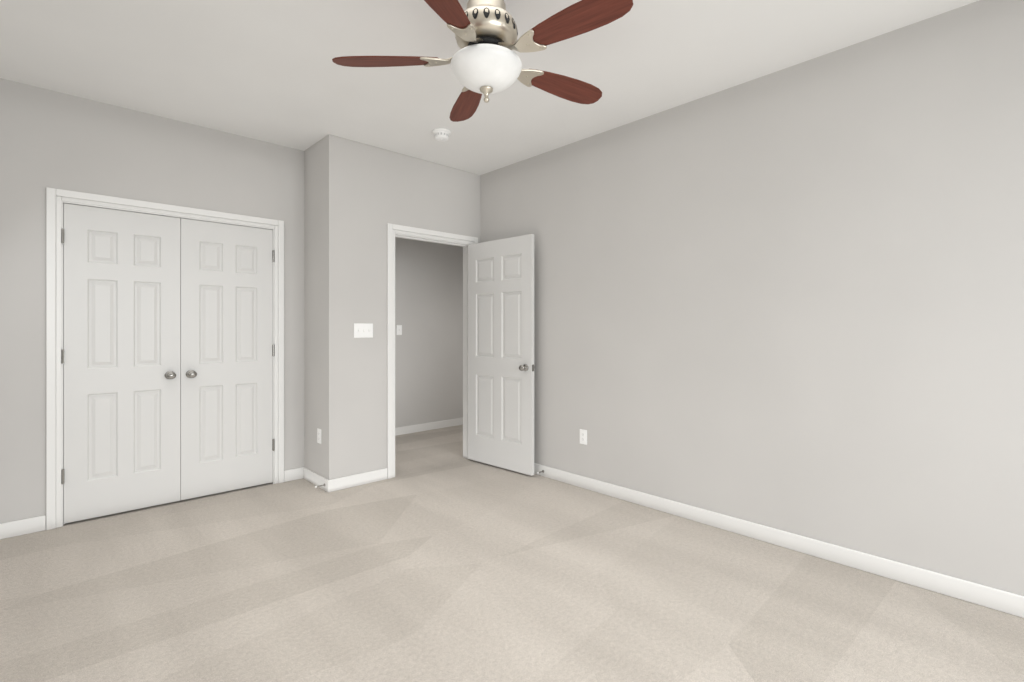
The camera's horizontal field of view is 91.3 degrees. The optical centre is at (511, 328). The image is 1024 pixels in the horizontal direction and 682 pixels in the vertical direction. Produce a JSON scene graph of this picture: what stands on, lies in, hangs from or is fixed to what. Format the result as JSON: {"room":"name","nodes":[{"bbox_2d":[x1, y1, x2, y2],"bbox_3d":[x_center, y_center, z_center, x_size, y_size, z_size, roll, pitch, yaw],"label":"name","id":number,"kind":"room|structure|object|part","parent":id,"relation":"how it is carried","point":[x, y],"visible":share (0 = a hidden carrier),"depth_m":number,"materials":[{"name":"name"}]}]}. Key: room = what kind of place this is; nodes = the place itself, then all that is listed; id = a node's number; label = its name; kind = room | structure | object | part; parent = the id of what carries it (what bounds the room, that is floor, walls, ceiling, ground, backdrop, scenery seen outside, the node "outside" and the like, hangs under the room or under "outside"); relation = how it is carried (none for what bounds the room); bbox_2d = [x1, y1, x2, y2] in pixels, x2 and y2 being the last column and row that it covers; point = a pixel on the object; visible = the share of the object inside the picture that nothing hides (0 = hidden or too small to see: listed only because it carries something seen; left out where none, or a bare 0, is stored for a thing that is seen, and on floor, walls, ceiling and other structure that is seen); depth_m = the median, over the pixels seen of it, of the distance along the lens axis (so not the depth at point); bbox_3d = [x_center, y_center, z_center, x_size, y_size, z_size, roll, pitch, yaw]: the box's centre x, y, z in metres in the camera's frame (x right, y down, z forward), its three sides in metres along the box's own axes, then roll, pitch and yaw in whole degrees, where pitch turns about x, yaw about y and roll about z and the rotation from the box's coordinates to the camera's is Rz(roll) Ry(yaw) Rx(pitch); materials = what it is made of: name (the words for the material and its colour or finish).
{"room":"empty bedroom","nodes":[
{"label":"empty bedroom","id":0,"kind":"room"},
{"bbox_2d":[0,78,303,523],"bbox_3d":[-2.542,-0.120,3.525,2.320,2.740,0.120,0,0,-43],"label":"wall","id":1,"kind":"structure","parent":0,"point":[54,139],"depth_m":3.22,"materials":[{"name":"grey paint"}]},
{"bbox_2d":[0,515,45,538],"bbox_3d":[-3.118,1.204,2.893,0.615,0.092,0.014,0,0,-43],"label":"baseboard","id":2,"kind":"structure","parent":1,"relation":"attached to","point":[21,527],"depth_m":3.03,"materials":[{"name":"white wood"}]},
{"bbox_2d":[46,187,283,529],"bbox_3d":[-2.372,0.186,3.585,1.416,2.127,0.101,0,0,-43],"label":"closet","id":3,"kind":"object","parent":1,"relation":"attached to","point":[54,197],"depth_m":3.51,"materials":[{"name":"white wood"}]},
{"bbox_3d":[-2.605,0.220,3.367,0.636,2.030,0.101,0,0,-43],"label":"closet left door","id":4,"kind":"part","parent":3,"relation":"part of","materials":[{"name":"white wood"}]},
{"bbox_3d":[-2.407,0.330,3.529,0.066,0.058,0.066,0,0,-43],"label":"knob","id":5,"kind":"part","parent":3,"relation":"part of","materials":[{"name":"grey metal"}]},
{"bbox_3d":[-2.314,0.330,3.616,0.066,0.058,0.066,0,0,-43],"label":"knob","id":6,"kind":"part","parent":3,"relation":"part of","materials":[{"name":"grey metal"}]},
{"bbox_3d":[-2.139,0.220,3.804,0.636,2.030,0.101,0,0,-43],"label":"closet right door","id":7,"kind":"part","parent":3,"relation":"part of","materials":[{"name":"white wood"}]},
{"bbox_2d":[61,200,274,526],"bbox_3d":[-2.422,0.215,3.638,1.300,2.069,0.120,0,0,-43],"label":"door frame","id":8,"kind":"structure","parent":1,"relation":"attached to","point":[89,205],"depth_m":3.44,"materials":[{"name":"white wood"}]},
{"bbox_2d":[284,467,303,481],"bbox_3d":[-1.798,1.204,4.132,0.165,0.092,0.014,0,0,-43],"label":"baseboard","id":9,"kind":"structure","parent":1,"relation":"attached to","point":[293,474],"depth_m":4.12,"materials":[{"name":"white wood"}]},
{"bbox_2d":[304,139,322,476],"bbox_3d":[-1.569,-0.120,4.096,0.120,2.740,0.380,0,0,-43],"label":"wall","id":10,"kind":"structure","parent":0,"point":[313,297],"depth_m":4.05,"materials":[{"name":"grey paint"}]},
{"bbox_2d":[303,467,327,491],"bbox_3d":[-1.572,1.204,4.001,0.014,0.092,0.486,0,0,-43],"label":"baseboard","id":11,"kind":"structure","parent":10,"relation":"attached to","point":[312,477],"depth_m":4.00,"materials":[{"name":"white wood"}]},
{"bbox_2d":[317,428,320,443],"bbox_3d":[-1.526,0.850,3.958,0.007,0.115,0.072,0,0,-43],"label":"electrical outlet","id":12,"kind":"object","parent":10,"relation":"attached to","point":[318,435],"visible":1,"depth_m":3.95,"materials":[{"name":"white plastic"}]},
{"bbox_2d":[323,134,479,492],"bbox_3d":[-0.852,-0.120,4.417,1.634,2.740,0.134,0,0,-43],"label":"wall","id":13,"kind":"structure","parent":0,"point":[370,192],"depth_m":4.02,"materials":[{"name":"grey paint"}]},
{"bbox_2d":[354,323,372,337],"bbox_3d":[-1.189,0.015,4.015,0.163,0.115,0.018,0,0,-43],"label":"light switch","id":14,"kind":"object","parent":13,"relation":"attached to","point":[363,330],"visible":1,"depth_m":4.02,"materials":[{"name":"white plastic"}]},
{"bbox_2d":[387,223,477,478],"bbox_3d":[-0.725,0.186,4.534,0.966,2.127,0.138,0,0,-43],"label":"door frame","id":15,"kind":"structure","parent":13,"relation":"attached to","point":[392,229],"depth_m":4.20,"materials":[{"name":"white wood"}]},
{"bbox_2d":[468,234,534,475],"bbox_3d":[-0.120,0.220,4.488,0.817,2.030,0.167,0,0,43],"label":"bedroom door","id":16,"kind":"structure","parent":15,"relation":"attached to","point":[501,367],"depth_m":4.44,"materials":[{"name":"white wood"}]},
{"bbox_3d":[0.092,0.330,4.219,0.066,0.058,0.066,0,0,43],"label":"knob","id":17,"kind":"part","parent":16,"relation":"part of","materials":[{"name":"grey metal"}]},
{"bbox_2d":[395,237,462,427],"bbox_3d":[-2.106,-0.120,5.238,5.300,2.740,0.120,0,0,-43],"label":"wall","id":18,"kind":"structure","parent":0,"point":[429,340],"depth_m":6.17,"materials":[{"name":"grey paint"}]},
{"bbox_2d":[396,325,401,334],"bbox_3d":[-1.323,0.015,5.879,0.072,0.115,0.018,0,0,-43],"label":"light switch","id":19,"kind":"object","parent":18,"relation":"attached to","point":[398,329],"visible":1,"depth_m":5.87,"materials":[{"name":"white plastic"}]},
{"bbox_2d":[395,418,462,435],"bbox_3d":[-1.259,1.204,5.942,2.860,0.092,0.014,0,0,-43],"label":"baseboard","id":20,"kind":"structure","parent":18,"relation":"attached to","point":[426,426],"depth_m":6.14,"materials":[{"name":"white wood"}]},
{"bbox_2d":[0,0,978,174],"bbox_3d":[0.321,-1.540,2.565,5.420,0.100,7.340,0,0,-43],"label":"ceiling","id":21,"kind":"structure","parent":0,"point":[270,71],"depth_m":2.78,"materials":[{"name":"white paint"}]},
{"bbox_2d":[432,128,450,141],"bbox_3d":[-0.532,-1.460,3.788,0.146,0.060,0.146,0,0,-43],"label":"smoke detector","id":22,"kind":"object","parent":21,"relation":"attached to","point":[442,134],"visible":0.98,"depth_m":3.75,"materials":[{"name":"white plastic"}]},
{"bbox_2d":[332,0,632,121],"bbox_3d":[-0.070,-1.229,2.141,1.251,0.522,1.251,0,0,-43],"label":"ceiling fan","id":23,"kind":"object","parent":21,"relation":"hanging from","point":[485,60],"visible":1,"depth_m":2.04,"materials":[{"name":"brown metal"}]},
{"bbox_3d":[-0.539,-1.152,2.155,0.464,0.006,0.140,0,12,1],"label":"blade","id":24,"kind":"part","parent":23,"relation":"part of","materials":[{"name":"brown wood"}]},
{"bbox_3d":[-0.257,-1.152,1.736,0.140,0.006,0.464,13,4,19],"label":"blade","id":25,"kind":"part","parent":23,"relation":"part of","materials":[{"name":"brown wood"}]},
{"label":"blade","id":26,"kind":"part","parent":23,"relation":"part of","materials":[{"name":"brown wood"}]},
{"bbox_3d":[-0.110,-1.264,2.140,0.268,0.116,0.268,0,0,-43],"label":"motor","id":27,"kind":"part","parent":23,"relation":"part of","materials":[{"name":"silver metal"}]},
{"bbox_3d":[-0.110,-1.092,2.140,0.304,0.132,0.304,0,0,-43],"label":"lamp shade","id":28,"kind":"part","parent":23,"relation":"part of","materials":[{"name":"white glass"}]},
{"bbox_3d":[0.247,-1.152,2.380,0.464,0.006,0.140,0,-12,-35],"label":"blade","id":29,"kind":"part","parent":23,"relation":"part of","materials":[{"name":"brown wood"}]},
{"bbox_3d":[0.229,-1.152,1.875,0.464,0.006,0.140,0,-12,37],"label":"blade","id":30,"kind":"part","parent":23,"relation":"part of","materials":[{"name":"brown wood"}]},
{"bbox_2d":[0,425,1023,681],"bbox_3d":[0.321,1.300,2.565,5.420,0.100,7.340,0,0,-43],"label":"floor","id":31,"kind":"structure","parent":0,"point":[438,557],"depth_m":2.32,"materials":[{"name":"beige carpet"}]},
{"bbox_2d":[480,0,1023,595],"bbox_3d":[1.711,-0.120,2.794,0.120,2.740,5.770,0,0,-43],"label":"wall","id":32,"kind":"structure","parent":0,"point":[790,300],"depth_m":2.75,"materials":[{"name":"grey paint"}]},
{"bbox_2d":[580,429,586,444],"bbox_3d":[0.559,0.850,3.928,0.007,0.115,0.072,0,0,-43],"label":"electrical outlet","id":33,"kind":"object","parent":32,"relation":"attached to","point":[583,436],"visible":1,"depth_m":3.92,"materials":[{"name":"white plastic"}]},
{"bbox_2d":[534,463,1023,617],"bbox_3d":[1.626,1.204,2.787,0.014,0.092,5.636,0,0,-43],"label":"baseboard","id":34,"kind":"structure","parent":32,"relation":"attached to","point":[989,597],"depth_m":2.72,"materials":[{"name":"white wood"}]}
]}

